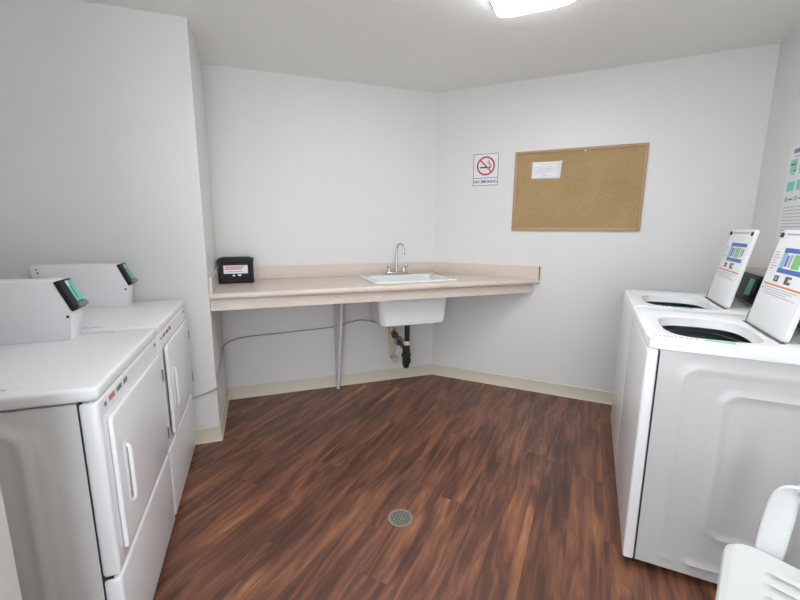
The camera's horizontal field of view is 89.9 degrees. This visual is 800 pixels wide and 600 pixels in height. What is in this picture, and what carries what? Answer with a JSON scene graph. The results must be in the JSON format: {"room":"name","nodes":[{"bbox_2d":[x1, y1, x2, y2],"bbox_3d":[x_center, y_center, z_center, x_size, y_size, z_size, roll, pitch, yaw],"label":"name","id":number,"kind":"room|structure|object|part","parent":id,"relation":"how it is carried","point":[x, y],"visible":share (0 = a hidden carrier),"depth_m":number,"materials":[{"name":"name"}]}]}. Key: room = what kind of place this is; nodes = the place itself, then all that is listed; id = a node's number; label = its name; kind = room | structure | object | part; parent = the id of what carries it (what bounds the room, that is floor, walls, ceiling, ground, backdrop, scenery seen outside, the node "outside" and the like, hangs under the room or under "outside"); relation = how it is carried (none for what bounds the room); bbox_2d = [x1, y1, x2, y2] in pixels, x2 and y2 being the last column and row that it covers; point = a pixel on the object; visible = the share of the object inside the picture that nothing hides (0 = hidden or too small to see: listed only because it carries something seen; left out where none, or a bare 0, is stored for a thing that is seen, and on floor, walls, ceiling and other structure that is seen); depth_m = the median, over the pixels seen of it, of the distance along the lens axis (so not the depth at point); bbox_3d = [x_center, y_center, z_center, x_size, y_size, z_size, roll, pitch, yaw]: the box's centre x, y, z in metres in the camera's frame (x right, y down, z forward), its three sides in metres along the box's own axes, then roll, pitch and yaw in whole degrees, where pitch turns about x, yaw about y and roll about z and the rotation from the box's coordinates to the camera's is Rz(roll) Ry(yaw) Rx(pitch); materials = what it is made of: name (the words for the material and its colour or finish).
{"room":"laundry","nodes":[
{"label":"laundry","id":0,"kind":"room"},
{"bbox_2d":[0,486,21,599],"bbox_3d":[-1.196,0.264,0.534,0.967,2.000,0.100,-3,11,-19],"label":"wall","id":1,"kind":"structure","parent":0,"point":[9,582],"depth_m":0.76,"materials":[{"name":"paint"}]},
{"bbox_2d":[0,0,225,428],"bbox_3d":[-1.830,-0.341,2.540,1.159,2.472,0.756,-3,11,-19],"label":"wall","id":2,"kind":"structure","parent":0,"point":[104,154],"depth_m":2.14,"materials":[{"name":"paint"}]},
{"bbox_2d":[195,426,222,444],"bbox_3d":[-1.700,0.891,2.395,1.172,0.100,0.014,-3,11,-19],"label":"baseboard","id":3,"kind":"structure","parent":2,"relation":"attached to","point":[209,434],"depth_m":2.56,"materials":[{"name":"plastic"}]},
{"bbox_2d":[214,251,217,267],"bbox_3d":[-1.320,-0.291,2.879,0.020,0.116,0.072,-3,11,-19],"label":"wall socket","id":4,"kind":"object","parent":2,"relation":"attached to","point":[216,263],"visible":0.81,"depth_m":2.86,"materials":[{"name":"white plastic"}]},
{"bbox_2d":[220,388,228,439],"bbox_3d":[-1.264,0.804,2.890,0.014,0.100,0.670,-3,11,-19],"label":"baseboard","id":5,"kind":"structure","parent":2,"relation":"attached to","point":[226,400],"depth_m":2.84,"materials":[{"name":"plastic"}]},
{"bbox_2d":[202,64,436,387],"bbox_3d":[-0.552,-0.477,3.329,1.786,2.472,0.100,-3,11,-19],"label":"wall","id":6,"kind":"structure","parent":0,"point":[304,170],"depth_m":3.20,"materials":[{"name":"paint"}]},
{"bbox_2d":[192,319,389,398],"bbox_3d":[-0.918,0.397,3.114,1.790,0.336,0.554,-9,14,-43],"label":"cable","id":7,"kind":"object","parent":6,"relation":"attached to","point":[361,319],"visible":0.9,"depth_m":3.16,"materials":[{"name":"grey plastic"}]},
{"bbox_2d":[228,364,431,399],"bbox_3d":[-0.538,0.700,3.486,1.785,0.100,0.014,-3,11,-19],"label":"baseboard","id":8,"kind":"structure","parent":6,"relation":"attached to","point":[255,390],"depth_m":3.44,"materials":[{"name":"plastic"}]},
{"bbox_2d":[208,262,538,292],"bbox_3d":[-0.126,-0.199,3.126,2.422,0.118,0.652,-3,11,-19],"label":"backsplash","id":9,"kind":"structure","parent":6,"relation":"attached to","point":[333,270],"depth_m":3.32,"materials":[{"name":"beige laminate"}]},
{"bbox_2d":[208,262,540,310],"bbox_3d":[-0.120,-0.152,3.132,2.433,0.212,0.661,-3,11,-19],"label":"countertop","id":10,"kind":"structure","parent":6,"relation":"attached to","point":[294,285],"depth_m":2.99,"materials":[{"name":"beige laminate"}]},
{"bbox_2d":[217,256,253,283],"bbox_3d":[-1.194,-0.221,2.926,0.240,0.186,0.135,-3,11,-19],"label":"box","id":11,"kind":"object","parent":10,"relation":"on","point":[238,269],"visible":1,"depth_m":2.87,"materials":[{"name":"black plastic"}]},
{"bbox_3d":[-1.194,-0.293,2.913,0.240,0.040,0.134,-3,11,-19],"label":"lid","id":12,"kind":"part","parent":11,"relation":"part of","materials":[{"name":"black plastic"}]},
{"bbox_3d":[-1.175,-0.209,2.868,0.161,0.078,0.006,-3,11,-19],"label":"label plate","id":13,"kind":"part","parent":11,"relation":"part of","materials":[{"name":"white paper"}]},
{"bbox_2d":[385,243,407,273],"bbox_3d":[-0.017,-0.345,3.333,0.192,0.264,0.125,-3,11,-19],"label":"faucet","id":14,"kind":"object","parent":10,"relation":"on","point":[388,271],"visible":1,"depth_m":3.36,"materials":[{"name":"silver metal"}]},
{"bbox_3d":[-0.029,-0.232,3.387,0.190,0.022,0.056,-3,11,-19],"label":"plate","id":15,"kind":"part","parent":14,"relation":"part of","materials":[{"name":"silver metal"}]},
{"bbox_3d":[0.001,-0.354,3.333,0.033,0.245,0.120,-9,14,-43],"label":"spout","id":16,"kind":"part","parent":14,"relation":"part of","materials":[{"name":"silver metal"}]},
{"bbox_2d":[359,272,456,326],"bbox_3d":[0.048,-0.010,3.234,0.670,0.359,0.520,-3,11,-19],"label":"utility sink","id":17,"kind":"object","parent":10,"relation":"in","point":[394,313],"visible":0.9,"depth_m":3.07,"materials":[{"name":"white ceramic"}]},
{"bbox_2d":[397,325,410,367],"bbox_3d":[0.015,0.347,3.425,0.092,0.408,0.393,-2,10,-11],"label":"trap","id":18,"kind":"object","parent":17,"relation":"attached to","point":[405,344],"visible":0.94,"depth_m":3.26,"materials":[{"name":"black plastic"}]},
{"bbox_2d":[389,326,398,362],"bbox_3d":[-0.018,0.378,3.440,0.073,0.347,0.240,-3,11,-19],"label":"panel","id":19,"kind":"object","parent":6,"relation":"attached to","point":[393,335],"visible":0.56,"depth_m":3.44,"materials":[{"name":"beige plastic"}]},
{"bbox_2d":[153,374,716,599],"bbox_3d":[0.416,1.150,1.438,4.505,0.050,4.602,-3,11,-19],"label":"floor","id":20,"kind":"structure","parent":0,"point":[509,493],"depth_m":2.00,"materials":[{"name":"brown wood"}]},
{"bbox_2d":[0,278,174,599],"bbox_3d":[-1.249,0.544,1.331,0.751,1.166,0.702,-3,11,-19],"label":"dryer","id":21,"kind":"object","parent":20,"relation":"on","point":[86,485],"visible":0.98,"depth_m":1.15,"materials":[{"name":"white metal"}]},
{"bbox_3d":[-1.243,-0.022,1.519,0.068,0.115,0.105,-3,11,-19],"label":"coin panel","id":22,"kind":"part","parent":21,"relation":"part of","materials":[{"name":"black plastic"}]},
{"bbox_3d":[-0.946,0.480,1.428,0.046,0.536,0.690,-3,11,-19],"label":"panel","id":23,"kind":"part","parent":21,"relation":"part of","materials":[{"name":"white metal"}]},
{"bbox_3d":[-0.830,0.530,1.238,0.021,0.220,0.042,-3,11,-19],"label":"handle","id":24,"kind":"part","parent":21,"relation":"part of","materials":[{"name":"white plastic"}]},
{"bbox_3d":[-0.918,0.489,1.442,0.014,0.427,0.605,-3,11,-19],"label":"door","id":25,"kind":"part","parent":21,"relation":"part of","materials":[{"name":"white metal"}]},
{"bbox_3d":[-0.948,0.914,1.506,0.046,0.333,0.690,-3,11,-19],"label":"access panel","id":26,"kind":"part","parent":21,"relation":"part of","materials":[{"name":"white metal"}]},
{"bbox_2d":[26,262,195,514],"bbox_3d":[-1.484,0.424,1.992,0.758,1.166,0.702,-3,11,-19],"label":"dryer","id":27,"kind":"object","parent":20,"relation":"on","point":[107,288],"visible":0.3,"depth_m":2.05,"materials":[{"name":"white metal"}]},
{"bbox_3d":[-1.481,-0.142,2.179,0.068,0.115,0.105,-3,11,-19],"label":"coin panel","id":28,"kind":"part","parent":27,"relation":"part of","materials":[{"name":"black plastic"}]},
{"bbox_3d":[-1.183,0.360,2.088,0.046,0.536,0.690,-3,11,-19],"label":"panel","id":29,"kind":"part","parent":27,"relation":"part of","materials":[{"name":"white metal"}]},
{"bbox_3d":[-1.061,0.410,1.900,0.021,0.220,0.042,-3,11,-20],"label":"handle","id":30,"kind":"part","parent":27,"relation":"part of","materials":[{"name":"white plastic"}]},
{"bbox_3d":[-1.152,0.369,2.104,0.014,0.427,0.605,-3,11,-20],"label":"door","id":31,"kind":"part","parent":27,"relation":"part of","materials":[{"name":"white metal"}]},
{"bbox_3d":[-1.185,0.794,2.167,0.046,0.333,0.690,-3,11,-19],"label":"access panel","id":32,"kind":"part","parent":27,"relation":"part of","materials":[{"name":"white metal"}]},
{"bbox_2d":[334,303,342,388],"bbox_3d":[-0.488,0.328,3.242,0.022,0.919,0.344,-3,11,-19],"label":"support leg","id":33,"kind":"object","parent":20,"relation":"on","point":[338,308],"visible":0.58,"depth_m":3.28,"materials":[{"name":"paint"}]},
{"bbox_2d":[388,509,412,526],"bbox_3d":[0.002,1.037,1.906,0.120,0.003,0.120,-3,11,-19],"label":"floor drain","id":34,"kind":"object","parent":20,"relation":"on","point":[398,517],"visible":1,"depth_m":1.90,"materials":[{"name":"silver metal"}]},
{"bbox_2d":[610,230,767,463],"bbox_3d":[1.681,0.286,2.294,0.712,1.359,0.676,5,11,25],"label":"washing machine","id":35,"kind":"object","parent":20,"relation":"on","point":[734,288],"visible":0.16,"depth_m":2.21,"materials":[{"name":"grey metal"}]},
{"bbox_3d":[1.379,0.459,2.471,0.044,0.892,0.670,5,11,25],"label":"panel","id":36,"kind":"part","parent":35,"relation":"part of","materials":[{"name":"grey metal"}]},
{"bbox_3d":[1.763,-0.175,2.133,0.018,0.398,0.380,16,16,23],"label":"lid","id":37,"kind":"part","parent":35,"relation":"part of","materials":[{"name":"white plastic"}]},
{"bbox_3d":[1.861,-0.068,2.143,0.046,0.143,0.630,5,11,25],"label":"coin panel","id":38,"kind":"part","parent":35,"relation":"part of","materials":[{"name":"black plastic"}]},
{"bbox_2d":[615,230,799,583],"bbox_3d":[1.385,0.395,1.683,0.712,1.359,0.676,5,11,25],"label":"washing machine","id":39,"kind":"object","parent":20,"relation":"on","point":[709,429],"visible":0.94,"depth_m":1.49,"materials":[{"name":"white metal"}]},
{"bbox_3d":[1.083,0.568,1.860,0.044,0.892,0.670,5,11,25],"label":"panel","id":40,"kind":"part","parent":39,"relation":"part of","materials":[{"name":"grey metal"}]},
{"bbox_3d":[1.467,-0.067,1.522,0.018,0.398,0.380,16,16,23],"label":"lid","id":41,"kind":"part","parent":39,"relation":"part of","materials":[{"name":"white plastic"}]},
{"bbox_2d":[715,485,799,599],"bbox_3d":[1.020,0.803,0.888,0.505,0.837,0.619,9,14,42],"label":"armchair","id":42,"kind":"object","parent":20,"relation":"on","point":[760,572],"visible":1,"depth_m":1.12,"materials":[{"name":"white plastic"}]},
{"bbox_3d":[0.991,0.807,0.916,0.427,0.065,0.480,9,14,42],"label":"seat","id":43,"kind":"part","parent":42,"relation":"part of","materials":[{"name":"white plastic"}]},
{"bbox_3d":[1.206,0.661,1.052,0.080,0.262,0.391,-9,14,-41],"label":"armrest","id":44,"kind":"part","parent":42,"relation":"part of","materials":[{"name":"white plastic"}]},
{"bbox_2d":[80,0,799,92],"bbox_3d":[0.428,-1.332,0.991,4.505,0.050,4.602,-3,11,-19],"label":"ceiling","id":45,"kind":"structure","parent":0,"point":[434,46],"depth_m":2.34,"materials":[{"name":"paint"}]},
{"bbox_2d":[490,0,574,16],"bbox_3d":[0.407,-1.349,1.422,0.410,0.070,1.220,5,11,25],"label":"ceiling lamp","id":46,"kind":"object","parent":45,"relation":"attached to","point":[503,8],"visible":1,"depth_m":1.91,"materials":[{"name":"white plastic"}]},
{"bbox_2d":[432,43,779,391],"bbox_3d":[1.324,-0.436,3.154,2.206,2.472,0.100,5,11,25],"label":"wall","id":47,"kind":"structure","parent":0,"point":[703,118],"depth_m":3.02,"materials":[{"name":"paint"}]},
{"bbox_2d":[473,153,498,185],"bbox_3d":[0.702,-1.068,3.283,0.206,0.250,0.005,5,11,25],"label":"no smoking sign","id":48,"kind":"object","parent":47,"relation":"attached to","point":[485,168],"visible":1,"depth_m":3.28,"materials":[{"name":"white paper"}]},
{"bbox_2d":[432,364,612,404],"bbox_3d":[1.293,0.740,3.314,2.206,0.100,0.014,5,11,25],"label":"baseboard","id":49,"kind":"structure","parent":47,"relation":"attached to","point":[599,396],"depth_m":3.41,"materials":[{"name":"plastic"}]},
{"bbox_2d":[511,142,649,230],"bbox_3d":[1.319,-0.830,3.020,0.906,0.605,0.020,5,11,25],"label":"cork board","id":50,"kind":"object","parent":47,"relation":"attached to","point":[598,188],"visible":1,"depth_m":2.99,"materials":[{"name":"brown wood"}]},
{"bbox_2d":[531,160,561,178],"bbox_3d":[1.127,-0.997,3.075,0.224,0.132,0.024,7,12,33],"label":"paper notice","id":51,"kind":"object","parent":50,"relation":"attached to","point":[550,169],"visible":1,"depth_m":3.08,"materials":[{"name":"white paper"}]},
{"bbox_2d":[746,24,799,267],"bbox_3d":[1.417,0.004,0.711,0.100,2.472,4.302,5,11,25],"label":"wall","id":52,"kind":"structure","parent":0,"point":[783,128],"depth_m":2.34,"materials":[{"name":"paint"}]},
{"bbox_2d":[776,144,799,240],"bbox_3d":[1.979,-0.532,1.931,0.002,0.500,0.620,5,11,25],"label":"poster","id":53,"kind":"object","parent":52,"relation":"attached to","point":[789,219],"visible":0.95,"depth_m":2.12,"materials":[{"name":"white paper"}]}
]}

